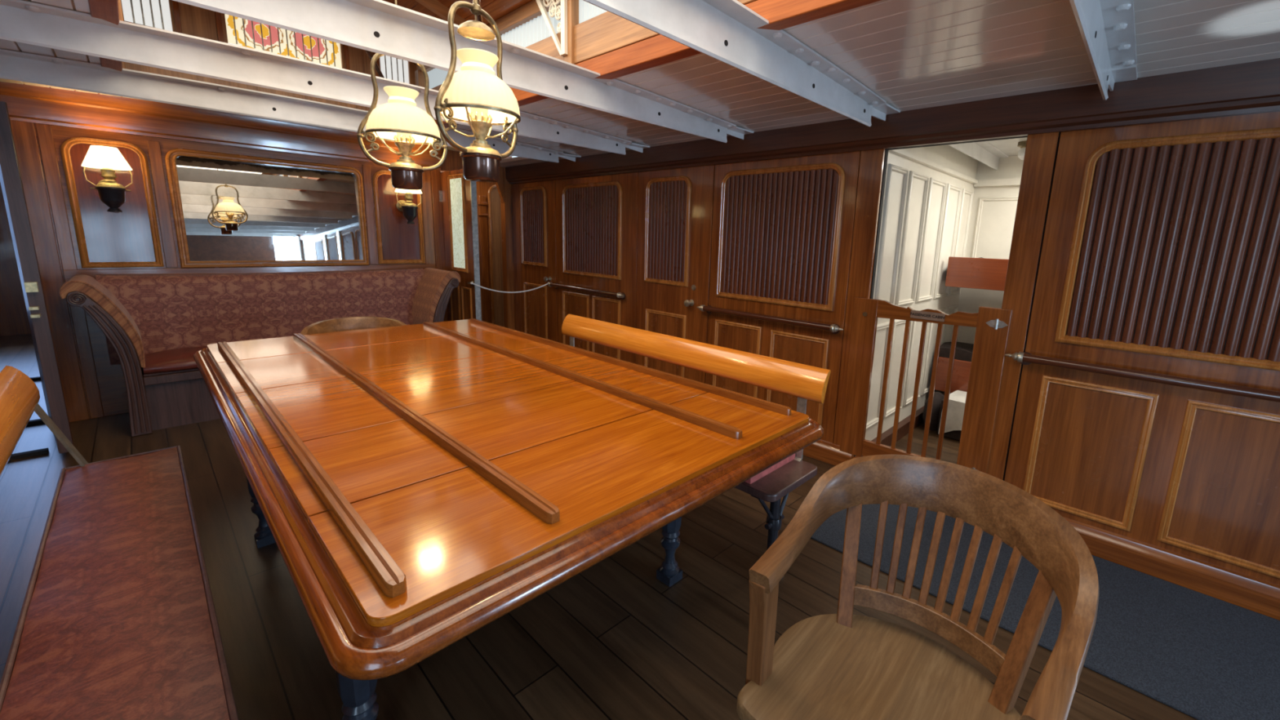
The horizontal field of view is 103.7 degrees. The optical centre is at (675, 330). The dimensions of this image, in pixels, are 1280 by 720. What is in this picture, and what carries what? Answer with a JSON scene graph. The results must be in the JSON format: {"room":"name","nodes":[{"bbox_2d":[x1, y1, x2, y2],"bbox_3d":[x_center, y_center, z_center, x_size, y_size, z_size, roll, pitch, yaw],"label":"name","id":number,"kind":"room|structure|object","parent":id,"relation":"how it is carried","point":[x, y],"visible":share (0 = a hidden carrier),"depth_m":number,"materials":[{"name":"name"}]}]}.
{"room":"ship's dining saloon","nodes":[
{"label":"ship's dining saloon","id":0,"kind":"room"},
{"bbox_2d":[0,182,31,335],"bbox_3d":[-7.274,-0.981,5.581,0.050,2.050,0.750,11,14,42],"label":"wall","id":1,"kind":"structure","parent":0,"point":[14,319],"depth_m":5.56,"materials":[{"name":"brown wood"}]},
{"bbox_2d":[9,120,448,422],"bbox_3d":[-3.102,-0.572,3.962,0.086,2.100,2.500,11,14,42],"label":"wall","id":2,"kind":"structure","parent":0,"point":[73,232],"depth_m":3.31,"materials":[{"name":"brown wood"}]},
{"bbox_2d":[26,418,44,426],"bbox_3d":[-4.314,0.620,3.021,0.040,0.022,0.780,11,14,42],"label":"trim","id":3,"kind":"structure","parent":2,"relation":"attached to","point":[38,420],"depth_m":3.22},
{"bbox_2d":[0,101,74,453],"bbox_3d":[-3.595,-0.271,2.799,0.846,1.800,0.059,10,13,36],"label":"door","id":4,"kind":"structure","parent":2,"relation":"in","point":[11,180],"depth_m":2.58,"materials":[{"name":"brown wood"}]},
{"bbox_2d":[81,145,132,212],"bbox_3d":[-3.563,-0.946,3.161,0.253,0.397,0.214,11,14,42],"label":"wall sconce","id":5,"kind":"object","parent":2,"relation":"attached to","point":[108,159],"visible":1,"depth_m":3.11,"materials":[{"name":"beige glass"}]},
{"bbox_2d":[0,81,441,169],"bbox_3d":[-3.037,-1.476,3.760,0.064,0.245,2.500,11,14,42],"label":"trim","id":6,"kind":"structure","parent":2,"relation":"attached to","point":[51,106],"depth_m":3.42,"materials":[{"name":"brown wood"}]},
{"bbox_2d":[164,148,369,268],"bbox_3d":[-3.055,-0.902,3.876,0.052,0.815,1.178,11,14,42],"label":"wall mirror","id":7,"kind":"object","parent":2,"relation":"attached to","point":[229,211],"visible":1,"depth_m":3.81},
{"bbox_2d":[395,188,422,224],"bbox_3d":[-2.354,-1.140,4.426,0.253,0.397,0.214,11,14,42],"label":"wall sconce","id":8,"kind":"object","parent":2,"relation":"attached to","point":[409,211],"visible":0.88,"depth_m":4.39,"materials":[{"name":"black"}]},
{"bbox_2d":[439,168,481,320],"bbox_3d":[-2.008,-0.563,4.658,0.633,1.780,0.092,11,14,42],"label":"door","id":9,"kind":"structure","parent":2,"relation":"in","point":[458,195],"depth_m":4.55,"materials":[{"name":"brown wood"}]},
{"bbox_2d":[440,147,515,329],"bbox_3d":[-2.003,-0.743,5.140,0.090,2.080,0.740,11,14,42],"label":"trim","id":10,"kind":"structure","parent":2,"relation":"attached to","point":[453,161],"depth_m":5.28,"materials":[{"name":"brown wood"}]},
{"bbox_2d":[120,0,415,111],"bbox_3d":[-2.349,-1.752,3.047,0.080,0.800,1.580,11,14,42],"label":"wall","id":11,"kind":"structure","parent":0,"point":[186,19],"depth_m":2.80,"materials":[{"name":"brown wood"}]},
{"bbox_2d":[88,0,125,71],"bbox_3d":[-1.149,-1.147,0.951,4.715,0.450,0.082,11,14,42],"label":"trim","id":12,"kind":"structure","parent":11,"relation":"attached to","point":[110,11],"depth_m":1.74,"materials":[{"name":"wood"}]},
{"bbox_2d":[121,0,173,31],"bbox_3d":[-2.766,-1.667,2.628,0.022,0.180,0.177,11,14,42],"label":"window","id":13,"kind":"structure","parent":11,"relation":"in","point":[152,13],"depth_m":2.63,"materials":[{"name":"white glass"}]},
{"bbox_2d":[224,13,342,68],"bbox_3d":[-2.359,-1.747,3.050,0.023,0.150,0.560,11,14,42],"label":"window","id":14,"kind":"structure","parent":11,"relation":"in","point":[242,32],"depth_m":3.03,"materials":[{"name":"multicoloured glass"}]},
{"bbox_2d":[379,55,408,84],"bbox_3d":[-1.950,-1.799,3.482,0.022,0.180,0.185,11,14,42],"label":"window","id":15,"kind":"structure","parent":11,"relation":"in","point":[392,68],"depth_m":3.48,"materials":[{"name":"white glass"}]},
{"bbox_2d":[426,67,454,88],"bbox_3d":[-1.458,-1.678,3.259,0.820,0.136,0.011,11,14,42],"label":"window","id":16,"kind":"structure","parent":11,"relation":"in","point":[437,77],"depth_m":3.41,"materials":[{"name":"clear glass"}]},
{"bbox_2d":[535,0,567,56],"bbox_3d":[-0.597,-1.472,2.393,0.265,0.340,0.022,11,14,42],"label":"bracket","id":17,"kind":"object","parent":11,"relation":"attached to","point":[562,27],"visible":1,"depth_m":2.35,"materials":[{"name":"beige paint"}]},
{"bbox_2d":[414,0,880,127],"bbox_3d":[-0.121,-1.313,2.027,4.715,0.450,0.082,11,14,42],"label":"trim","id":18,"kind":"structure","parent":11,"relation":"attached to","point":[610,45],"depth_m":2.13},
{"bbox_2d":[500,8,560,47],"bbox_3d":[-0.801,-1.545,2.652,0.850,0.136,0.011,11,14,42],"label":"window","id":19,"kind":"structure","parent":18,"relation":"attached to","point":[536,29],"depth_m":2.60,"materials":[{"name":"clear glass"}]},
{"bbox_2d":[578,0,607,23],"bbox_3d":[-0.129,-1.408,2.031,0.860,0.136,0.011,11,14,42],"label":"window","id":20,"kind":"structure","parent":18,"relation":"attached to","point":[587,11],"depth_m":2.28,"materials":[{"name":"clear glass"}]},
{"bbox_2d":[364,0,532,78],"bbox_3d":[-0.633,-1.456,1.453,4.800,0.532,1.650,11,14,42],"label":"ceiling","id":21,"kind":"structure","parent":0,"point":[439,9],"depth_m":2.74,"materials":[{"name":"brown wood"}]},
{"bbox_2d":[356,0,448,190],"bbox_3d":[-1.055,-1.145,1.906,0.264,1.176,0.264,2,10,-2],"label":"hanging lamp","id":22,"kind":"object","parent":21,"relation":"hanging from","point":[399,121],"visible":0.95,"depth_m":1.93,"materials":[{"name":"beige glass"}]},
{"bbox_2d":[433,0,520,182],"bbox_3d":[-0.597,-1.053,1.491,0.245,1.176,0.245,-2,11,-21],"label":"hanging lamp","id":23,"kind":"object","parent":21,"relation":"hanging from","point":[473,95],"visible":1,"depth_m":1.50,"materials":[{"name":"beige glass"}]},
{"bbox_2d":[440,171,504,327],"bbox_3d":[-2.228,-0.849,5.756,0.085,2.050,1.400,11,14,42],"label":"wall","id":24,"kind":"structure","parent":0,"point":[488,199],"depth_m":5.81,"materials":[{"name":"brown wood"}]},
{"bbox_2d":[0,333,1197,719],"bbox_3d":[-0.809,0.908,2.304,14.400,0.060,8.400,11,14,42],"label":"floor","id":25,"kind":"structure","parent":0,"point":[611,641],"depth_m":1.74,"materials":[{"name":"brown wood"}]},
{"bbox_2d":[8,448,48,460],"bbox_3d":[-3.813,0.722,2.558,0.040,0.022,0.780,11,14,42],"label":"trim","id":26,"kind":"structure","parent":25,"relation":"on","point":[45,451],"depth_m":2.78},
{"bbox_2d":[30,376,40,381],"bbox_3d":[-5.331,0.413,3.961,0.040,0.022,0.780,11,14,42],"label":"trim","id":27,"kind":"structure","parent":25,"relation":"on","point":[38,378],"depth_m":4.08,"materials":[{"name":"black"}]},
{"bbox_2d":[0,365,238,719],"bbox_3d":[-1.490,0.638,1.292,1.990,0.795,0.393,11,14,42],"label":"bench","id":28,"kind":"object","parent":25,"relation":"on","point":[117,620],"visible":1,"depth_m":1.13,"materials":[{"name":"red fabric"}]},
{"bbox_2d":[58,267,460,436],"bbox_3d":[-2.870,0.034,3.860,0.589,0.961,2.250,11,14,42],"label":"sofa","id":29,"kind":"object","parent":25,"relation":"on","point":[153,326],"visible":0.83,"depth_m":3.52,"materials":[{"name":"red fabric"}]},
{"bbox_2d":[62,274,142,367],"bbox_3d":[-3.541,-0.061,3.120,0.550,0.535,0.274,11,14,42],"label":"armrest","id":30,"kind":"object","parent":29,"relation":"on","point":[117,296],"depth_m":3.03,"materials":[{"name":"brown wood"}]},
{"bbox_2d":[142,346,207,373],"bbox_3d":[-2.821,0.111,3.826,0.398,0.085,1.710,11,14,42],"label":"seat cushion","id":31,"kind":"object","parent":29,"relation":"on","point":[157,359],"depth_m":3.23,"materials":[{"name":"red leather"}]},
{"bbox_2d":[412,267,459,324],"bbox_3d":[-2.192,-0.278,4.531,0.550,0.535,0.274,11,14,42],"label":"armrest","id":32,"kind":"object","parent":29,"relation":"on","point":[432,288],"depth_m":4.37,"materials":[{"name":"brown wood"}]},
{"bbox_2d":[300,316,406,334],"bbox_3d":[-1.640,0.368,2.688,0.572,0.814,0.522,11,14,42],"label":"armchair","id":33,"kind":"object","parent":25,"relation":"on","point":[349,323],"visible":0.06,"depth_m":2.79,"materials":[{"name":"brown wood"}]},
{"bbox_2d":[193,319,823,719],"bbox_3d":[-0.850,0.544,1.988,2.423,0.769,1.334,11,14,42],"label":"dining table","id":34,"kind":"object","parent":25,"relation":"on","point":[618,471],"visible":0.9,"depth_m":1.20,"materials":[{"name":"brown wood"}]},
{"bbox_2d":[217,341,406,597],"bbox_3d":[-1.213,0.222,1.488,2.205,0.022,0.030,11,14,42],"label":"batten","id":35,"kind":"object","parent":34,"relation":"on","point":[389,577],"visible":1,"depth_m":0.98,"materials":[{"name":"brown wood"}]},
{"bbox_2d":[293,333,559,524],"bbox_3d":[-1.040,0.188,1.702,2.240,0.022,0.030,11,14,42],"label":"batten","id":36,"kind":"object","parent":34,"relation":"on","point":[538,505],"visible":1,"depth_m":1.23,"materials":[{"name":"brown wood"}]},
{"bbox_2d":[422,321,742,439],"bbox_3d":[-0.625,0.123,2.125,2.215,0.022,0.030,11,14,42],"label":"batten","id":37,"kind":"object","parent":34,"relation":"on","point":[723,428],"visible":1,"depth_m":1.74,"materials":[{"name":"brown wood"}]},
{"bbox_2d":[470,318,791,415],"bbox_3d":[-0.433,0.097,2.301,2.170,0.022,0.022,11,14,42],"label":"batten","id":38,"kind":"object","parent":34,"relation":"on","point":[784,410],"visible":1,"depth_m":1.97,"materials":[{"name":"brown wood"}]},
{"bbox_2d":[561,314,831,579],"bbox_3d":[-0.171,0.449,2.493,1.778,0.815,0.399,11,14,42],"label":"bench","id":39,"kind":"object","parent":25,"relation":"on","point":[805,382],"visible":0.26,"depth_m":2.17,"materials":[{"name":"brown wood"}]},
{"bbox_2d":[745,453,795,484],"bbox_3d":[-0.202,0.394,2.483,1.610,0.065,0.319,11,14,42],"label":"cushion","id":40,"kind":"object","parent":39,"relation":"on","point":[771,471],"depth_m":1.93,"materials":[{"name":"red fabric"}]},
{"bbox_2d":[736,454,1098,719],"bbox_3d":[0.459,0.744,1.020,0.522,0.814,0.572,11,14,40],"label":"armchair","id":41,"kind":"object","parent":25,"relation":"on","point":[842,665],"visible":1,"depth_m":1.04,"materials":[{"name":"brown wood"}]},
{"bbox_2d":[922,391,944,431],"bbox_3d":[1.900,0.580,3.673,0.141,0.262,0.260,11,14,42],"label":"duffel bag","id":42,"kind":"object","parent":25,"relation":"on","point":[938,397],"visible":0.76,"depth_m":3.59,"materials":[{"name":"black fabric"}]},
{"bbox_2d":[937,399,961,440],"bbox_3d":[2.166,0.639,3.401,0.630,0.260,0.280,11,14,42],"label":"chest","id":43,"kind":"object","parent":25,"relation":"on","point":[954,434],"visible":0.19,"depth_m":3.47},
{"bbox_2d":[937,390,966,434],"bbox_3d":[2.140,0.610,3.409,0.528,0.263,0.358,11,14,42],"label":"sheet","id":44,"kind":"object","parent":43,"relation":"on","point":[957,401],"visible":0.16,"depth_m":3.44,"materials":[{"name":"white fabric"}]},
{"bbox_2d":[810,503,1279,719],"bbox_3d":[2.087,1.132,1.405,3.520,0.009,0.775,11,14,42],"label":"floor mat","id":45,"kind":"object","parent":25,"relation":"on","point":[1202,656],"visible":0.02,"depth_m":1.78,"materials":[{"name":"carpet"}]},
{"bbox_2d":[0,0,1279,167],"bbox_3d":[-0.915,-1.089,1.750,14.400,0.169,4.300,11,14,42],"label":"ceiling","id":46,"kind":"structure","parent":0,"point":[912,54],"depth_m":1.82,"materials":[{"name":"paint"}]},
{"bbox_2d":[511,111,1279,585],"bbox_3d":[1.969,-0.012,1.964,10.180,2.050,0.072,11,14,42],"label":"wall","id":47,"kind":"structure","parent":0,"point":[1152,247],"depth_m":2.13,"materials":[{"name":"brown wood"}]},
{"bbox_2d":[0,48,581,162],"bbox_3d":[-2.080,-1.278,2.987,0.075,0.127,3.640,11,14,42],"label":"ceiling beam","id":48,"kind":"structure","parent":47,"relation":"attached to","point":[14,65],"depth_m":2.60,"materials":[{"name":"white paint"}]},
{"bbox_2d":[0,0,649,155],"bbox_3d":[-1.464,-1.150,2.419,0.075,0.134,3.640,11,14,42],"label":"ceiling beam","id":49,"kind":"structure","parent":47,"relation":"attached to","point":[20,21],"depth_m":2.04,"materials":[{"name":"white metal"}]},
{"bbox_2d":[172,0,753,142],"bbox_3d":[-0.796,-1.010,1.802,0.075,0.142,3.640,11,14,42],"label":"ceiling beam","id":50,"kind":"structure","parent":47,"relation":"attached to","point":[382,27],"depth_m":1.79,"materials":[{"name":"white metal"}]},
{"bbox_2d":[519,180,557,342],"bbox_3d":[-1.403,-0.582,5.046,0.647,1.795,0.085,11,14,42],"label":"door","id":51,"kind":"structure","parent":47,"relation":"in","point":[537,200],"depth_m":5.01,"materials":[{"name":"brown wood"}]},
{"bbox_2d":[547,282,625,299],"bbox_3d":[-0.818,-0.359,4.496,1.128,0.066,0.087,11,14,42],"label":"handrail","id":52,"kind":"object","parent":47,"relation":"attached to","point":[618,295],"visible":1,"depth_m":4.39,"materials":[{"name":"grey metal"}]},
{"bbox_2d":[470,281,548,293],"bbox_3d":[-1.514,-0.403,4.647,0.730,0.113,0.026,-5,13,-35],"label":"rope barrier","id":53,"kind":"object","parent":52,"relation":"attached to","point":[471,282],"visible":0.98,"depth_m":4.63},
{"bbox_2d":[635,164,715,383],"bbox_3d":[-0.056,-0.308,3.801,0.757,1.795,0.085,11,14,42],"label":"door","id":54,"kind":"structure","parent":47,"relation":"in","point":[675,211],"depth_m":3.74,"materials":[{"name":"brown wood"}]},
{"bbox_2d":[582,0,900,126],"bbox_3d":[-0.160,-0.875,1.215,0.075,0.154,3.640,11,14,42],"label":"beam","id":55,"kind":"structure","parent":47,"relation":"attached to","point":[727,32],"depth_m":1.68,"materials":[{"name":"white metal"}]},
{"bbox_2d":[696,304,843,333],"bbox_3d":[0.562,-0.079,3.221,1.098,0.066,0.087,11,14,42],"label":"handrail","id":56,"kind":"object","parent":47,"relation":"attached to","point":[833,328],"visible":1,"depth_m":3.13,"materials":[{"name":"grey metal"}]},
{"bbox_2d":[803,439,853,466],"bbox_3d":[-0.372,0.473,4.238,3.870,0.120,0.045,11,14,42],"label":"baseboard","id":57,"kind":"structure","parent":47,"relation":"attached to","point":[830,453],"depth_m":3.03,"materials":[{"name":"brown wood"}]},
{"bbox_2d":[505,57,1279,184],"bbox_3d":[1.895,-0.877,1.843,9.980,0.190,0.075,11,14,42],"label":"trim","id":58,"kind":"structure","parent":47,"relation":"attached to","point":[1250,87],"depth_m":2.26,"materials":[{"name":"wood"}]},
{"bbox_2d":[840,297,1012,473],"bbox_3d":[1.262,0.307,2.644,0.745,0.930,0.039,11,14,42],"label":"gate","id":59,"kind":"object","parent":47,"relation":"attached to","point":[992,325],"visible":0.94,"depth_m":2.59,"materials":[{"name":"brown wood"}]},
{"bbox_2d":[1069,0,1137,100],"bbox_3d":[0.476,-0.740,0.628,0.075,0.165,3.640,11,14,42],"label":"beam","id":60,"kind":"structure","parent":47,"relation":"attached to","point":[1107,28],"depth_m":1.52,"materials":[{"name":"white metal"}]},
{"bbox_2d":[1004,351,1279,402],"bbox_3d":[1.926,0.199,1.960,1.093,0.066,0.087,11,14,42],"label":"handrail","id":61,"kind":"object","parent":47,"relation":"attached to","point":[1025,357],"visible":1,"depth_m":1.97,"materials":[{"name":"grey metal"}]},
{"bbox_2d":[1062,516,1279,620],"bbox_3d":[3.479,1.256,0.679,5.487,0.120,0.045,11,14,42],"label":"baseboard","id":62,"kind":"structure","parent":47,"relation":"attached to","point":[1250,593],"depth_m":2.00,"materials":[{"name":"brown wood"}]},
{"bbox_2d":[865,144,977,440],"bbox_3d":[1.764,-0.306,3.521,0.065,2.050,1.950,11,14,42],"label":"wall","id":63,"kind":"structure","parent":0,"point":[929,191],"depth_m":3.29,"materials":[{"name":"beige paint"}]},
{"bbox_2d":[871,392,951,446],"bbox_3d":[1.713,0.666,3.643,0.045,0.090,1.840,11,14,42],"label":"baseboard","id":64,"kind":"structure","parent":63,"relation":"attached to","point":[903,425],"depth_m":3.46,"materials":[{"name":"wood"}]},
{"bbox_2d":[947,141,1008,170],"bbox_3d":[1.899,-1.187,3.215,0.068,0.100,1.790,11,14,42],"label":"trim","id":65,"kind":"structure","parent":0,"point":[984,152],"depth_m":3.48,"materials":[{"name":"white paint"}]},
{"bbox_2d":[956,155,1023,344],"bbox_3d":[2.944,-0.285,3.614,1.660,2.050,0.100,11,14,42],"label":"wall","id":66,"kind":"structure","parent":0,"point":[996,193],"depth_m":3.96,"materials":[{"name":"beige paint"}]},
{"bbox_2d":[934,342,973,392],"bbox_3d":[2.713,0.354,3.467,1.570,0.361,0.550,11,14,42],"label":"bunk","id":67,"kind":"object","parent":66,"relation":"attached to","point":[963,353],"visible":0.06,"depth_m":3.72,"materials":[{"name":"brown wood"}]},
{"bbox_2d":[938,342,973,361],"bbox_3d":[2.713,0.327,3.477,1.550,0.311,0.490,11,14,42],"label":"blanket","id":68,"kind":"object","parent":67,"relation":"on","point":[963,352],"depth_m":3.77,"materials":[{"name":"black fabric"}]},
{"bbox_2d":[945,256,1008,290],"bbox_3d":[2.735,-0.346,3.338,1.570,0.217,0.550,11,14,42],"label":"bunk","id":69,"kind":"object","parent":66,"relation":"attached to","point":[985,273],"visible":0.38,"depth_m":3.53,"materials":[{"name":"brown wood"}]},
{"bbox_2d":[986,137,1026,155],"bbox_3d":[2.386,-1.167,2.780,1.710,0.050,1.970,11,14,42],"label":"ceiling","id":70,"kind":"structure","parent":0,"point":[1009,147],"depth_m":3.43,"materials":[{"name":"white paint"}]},
{"bbox_2d":[1017,140,1026,159],"bbox_3d":[2.312,-1.184,3.314,0.098,0.114,0.100,11,14,42],"label":"lamp","id":71,"kind":"object","parent":70,"relation":"attached to","point":[1022,144],"visible":0.39,"depth_m":3.30,"materials":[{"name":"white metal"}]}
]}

